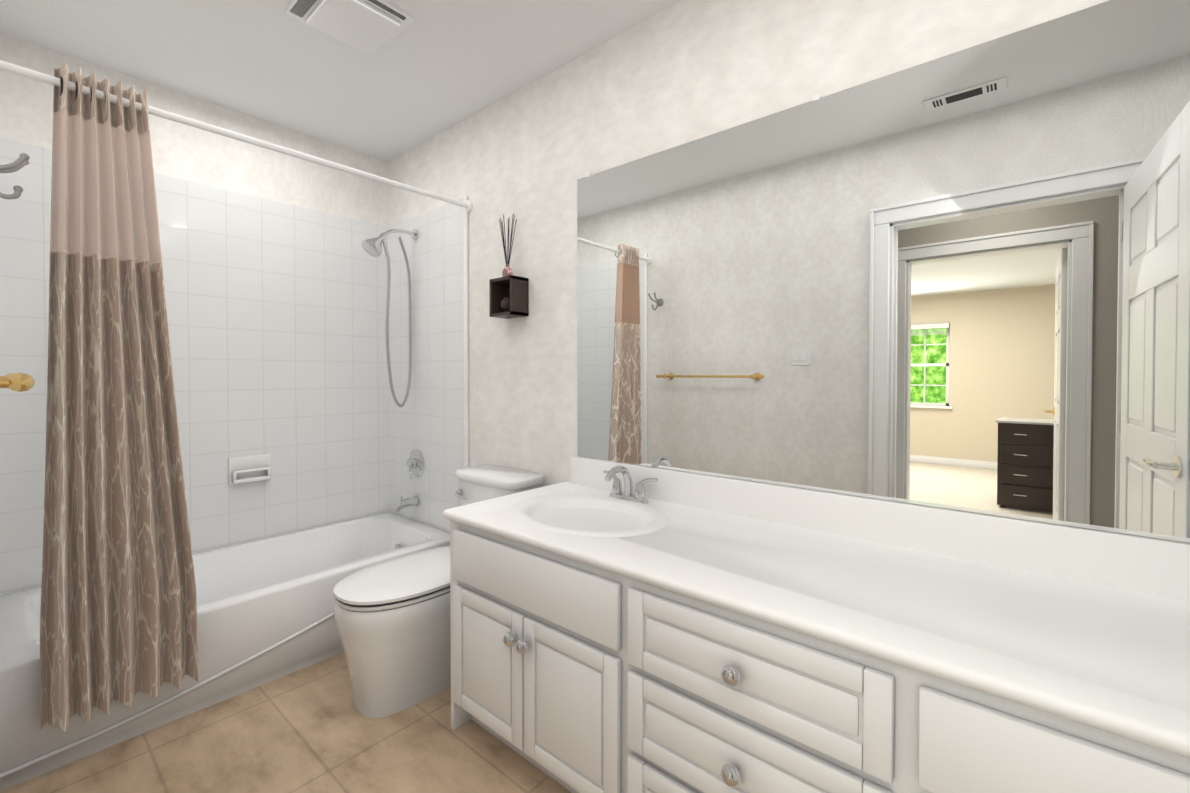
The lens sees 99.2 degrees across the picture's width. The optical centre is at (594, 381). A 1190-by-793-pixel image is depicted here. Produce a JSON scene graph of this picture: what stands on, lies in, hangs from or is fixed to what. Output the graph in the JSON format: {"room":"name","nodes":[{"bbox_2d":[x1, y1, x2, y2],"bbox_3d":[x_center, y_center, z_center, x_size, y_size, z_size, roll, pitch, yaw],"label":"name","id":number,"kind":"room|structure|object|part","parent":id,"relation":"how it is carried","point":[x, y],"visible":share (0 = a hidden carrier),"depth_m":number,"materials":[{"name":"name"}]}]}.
{"room":"bathroom","nodes":[
{"label":"bathroom","id":0,"kind":"room"},
{"bbox_2d":[0,32,387,226],"bbox_3d":[-1.914,-0.091,2.551,0.120,2.550,1.770,1,1,40],"label":"wall","id":1,"kind":"structure","parent":0,"point":[188,153],"depth_m":2.50,"materials":[{"name":"paint"}]},
{"bbox_2d":[0,137,388,594],"bbox_3d":[-1.827,-0.057,2.556,0.008,1.798,1.650,1,1,40],"label":"wall tile","id":2,"kind":"structure","parent":1,"relation":"attached to","point":[276,312],"depth_m":2.58,"materials":[{"name":"white tile"}]},
{"bbox_2d":[228,454,270,485],"bbox_3d":[-1.760,0.453,2.595,0.052,0.140,0.185,1,1,40],"label":"soap dish","id":3,"kind":"object","parent":2,"relation":"attached to","point":[249,469],"visible":1,"depth_m":2.59,"materials":[{"name":"ceramic"}]},
{"bbox_2d":[0,652,570,792],"bbox_3d":[-0.260,1.251,1.281,4.310,0.100,1.830,1,1,40],"label":"floor","id":4,"kind":"structure","parent":0,"point":[310,729],"depth_m":1.63,"materials":[{"name":"tile"}]},
{"bbox_2d":[0,512,449,790],"bbox_3d":[-1.521,1.006,2.311,0.790,0.362,1.630,1,1,40],"label":"bathtub","id":5,"kind":"object","parent":4,"relation":"on","point":[265,610],"visible":0.54,"depth_m":1.96,"materials":[{"name":"white ceramic"}]},
{"bbox_2d":[333,464,544,717],"bbox_3d":[-0.634,0.803,2.092,0.448,0.774,0.825,1,1,40],"label":"toilet","id":6,"kind":"object","parent":4,"relation":"on","point":[392,619],"visible":0.46,"depth_m":1.84,"materials":[{"name":"ceramic"}]},
{"bbox_3d":[-0.699,0.765,2.017,0.392,0.048,0.627,1,1,40],"label":"seat","id":7,"kind":"part","parent":6,"relation":"part of","materials":[{"name":"ceramic"}]},
{"bbox_3d":[-0.677,0.991,2.045,0.398,0.400,0.690,1,1,40],"label":"bowl","id":8,"kind":"part","parent":6,"relation":"part of","materials":[{"name":"ceramic"}]},
{"bbox_3d":[-0.604,0.514,2.297,0.105,0.030,0.036,1,1,40],"label":"lever","id":9,"kind":"part","parent":6,"relation":"part of","materials":[{"name":"silver metal"}]},
{"bbox_3d":[-0.448,0.650,2.310,0.448,0.474,0.248,1,1,40],"label":"tank","id":10,"kind":"part","parent":6,"relation":"part of","materials":[{"name":"ceramic"}]},
{"bbox_2d":[443,456,1189,792],"bbox_3d":[0.629,0.758,1.133,2.530,0.890,0.648,1,1,40],"label":"bathroom vanity","id":11,"kind":"object","parent":4,"relation":"on","point":[621,628],"visible":1,"depth_m":1.11,"materials":[{"name":"white wood"}]},
{"bbox_2d":[603,465,657,503],"bbox_3d":[0.090,0.371,1.835,0.245,0.135,0.160,1,1,40],"label":"faucet","id":12,"kind":"object","parent":11,"relation":"on","point":[616,496],"depth_m":1.85,"materials":[{"name":"silver metal"}]},
{"bbox_2d":[0,0,681,160],"bbox_3d":[-0.280,-1.398,1.221,4.310,0.100,1.890,1,1,40],"label":"ceiling","id":13,"kind":"structure","parent":0,"point":[434,68],"depth_m":2.10,"materials":[{"name":"white paint"}]},
{"bbox_2d":[285,0,414,55],"bbox_3d":[-0.903,-1.337,1.871,0.330,0.040,0.330,1,1,40],"label":"ceiling vent","id":14,"kind":"object","parent":13,"relation":"in","point":[372,27],"visible":1,"depth_m":1.85,"materials":[{"name":"white plastic"}]},
{"bbox_2d":[388,0,1189,543],"bbox_3d":[0.294,-0.083,1.914,4.310,2.550,0.120,1,1,40],"label":"wall","id":15,"kind":"structure","parent":0,"point":[668,78],"depth_m":2.13,"materials":[{"name":"paint"}]},
{"bbox_2d":[388,198,463,532],"bbox_3d":[-0.986,-0.062,2.919,0.802,1.798,0.008,1,1,40],"label":"wall tile","id":16,"kind":"structure","parent":15,"relation":"attached to","point":[427,419],"depth_m":2.87,"materials":[{"name":"white tile"}]},
{"bbox_2d":[361,229,424,512],"bbox_3d":[-1.143,-0.067,2.841,0.164,1.627,0.314,1,1,40],"label":"shower","id":17,"kind":"object","parent":16,"relation":"attached to","point":[415,463],"visible":1,"depth_m":2.89,"materials":[{"name":"silver metal"}]},
{"bbox_3d":[-1.092,0.700,2.911,0.068,0.092,0.157,1,1,40],"label":"spout","id":18,"kind":"part","parent":17,"relation":"part of","materials":[{"name":"silver metal"}]},
{"bbox_2d":[463,196,468,466],"bbox_3d":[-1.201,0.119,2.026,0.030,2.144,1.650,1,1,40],"label":"trim","id":19,"kind":"structure","parent":15,"relation":"attached to","point":[466,351],"depth_m":2.64,"materials":[{"name":"white tile"}]},
{"bbox_2d":[489,214,528,318],"bbox_3d":[-0.400,-0.538,2.353,0.160,0.473,0.100,1,1,40],"label":"cube shelf","id":20,"kind":"object","parent":15,"relation":"attached to","point":[509,293],"visible":1,"depth_m":2.34,"materials":[{"name":"brown wood"}]},
{"bbox_2d":[502,264,511,276],"bbox_3d":[-0.407,-0.511,2.360,0.047,0.070,0.048,1,1,40],"label":"bottle","id":21,"kind":"object","parent":20,"relation":"on","point":[507,271],"depth_m":2.34,"materials":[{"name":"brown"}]},
{"bbox_2d":[505,267,512,275],"bbox_3d":[-0.396,-0.508,2.337,0.042,0.044,0.027,1,1,40],"label":"flower","id":22,"kind":"object","parent":20,"relation":"on","point":[508,271],"depth_m":2.33,"materials":[{"name":"pink plant"}]},
{"bbox_2d":[813,94,820,101],"bbox_3d":[0.659,-0.843,1.507,0.020,0.016,0.008,1,1,40],"label":"mirror clip","id":23,"kind":"object","parent":15,"relation":"attached to","point":[817,97],"depth_m":1.50,"materials":[{"name":"white plastic"}]},
{"bbox_2d":[577,0,1189,542],"bbox_3d":[0.842,-0.255,1.361,2.402,1.165,0.006,1,1,40],"label":"mirror glass","id":24,"kind":"object","parent":15,"relation":"attached to","point":[959,280],"visible":1,"depth_m":1.32,"materials":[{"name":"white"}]},
{"bbox_3d":[-1.464,-0.071,1.085,2.466,2.550,0.120,1,1,40],"label":"wall","id":25,"kind":"structure","parent":0,"visible":0},
{"bbox_2d":[0,153,29,198],"bbox_3d":[-1.601,-0.556,1.354,0.067,0.127,0.122,1,1,40],"label":"robe hook","id":26,"kind":"object","parent":25,"relation":"attached to","point":[20,162],"visible":1,"depth_m":1.37,"materials":[{"name":"grey metal"}]},
{"bbox_2d":[0,373,34,391],"bbox_3d":[-1.280,-0.001,1.075,0.819,0.052,0.102,1,1,40],"label":"towel rail","id":27,"kind":"object","parent":25,"relation":"attached to","point":[19,382],"visible":1,"depth_m":0.85,"materials":[{"name":"gold metal"}]},
{"bbox_2d":[0,60,472,731],"bbox_3d":[-1.171,0.039,1.999,0.100,1.965,1.650,1,1,40],"label":"shower curtain","id":28,"kind":"object","parent":25,"relation":"attached to","point":[118,614],"visible":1,"depth_m":1.59,"materials":[{"name":"brown fabric"}]},
{"bbox_3d":[-1.186,-0.899,1.999,0.056,0.056,1.650,1,1,40],"label":"rail","id":29,"kind":"part","parent":28,"relation":"part of","materials":[{"name":"white metal"}]}
]}

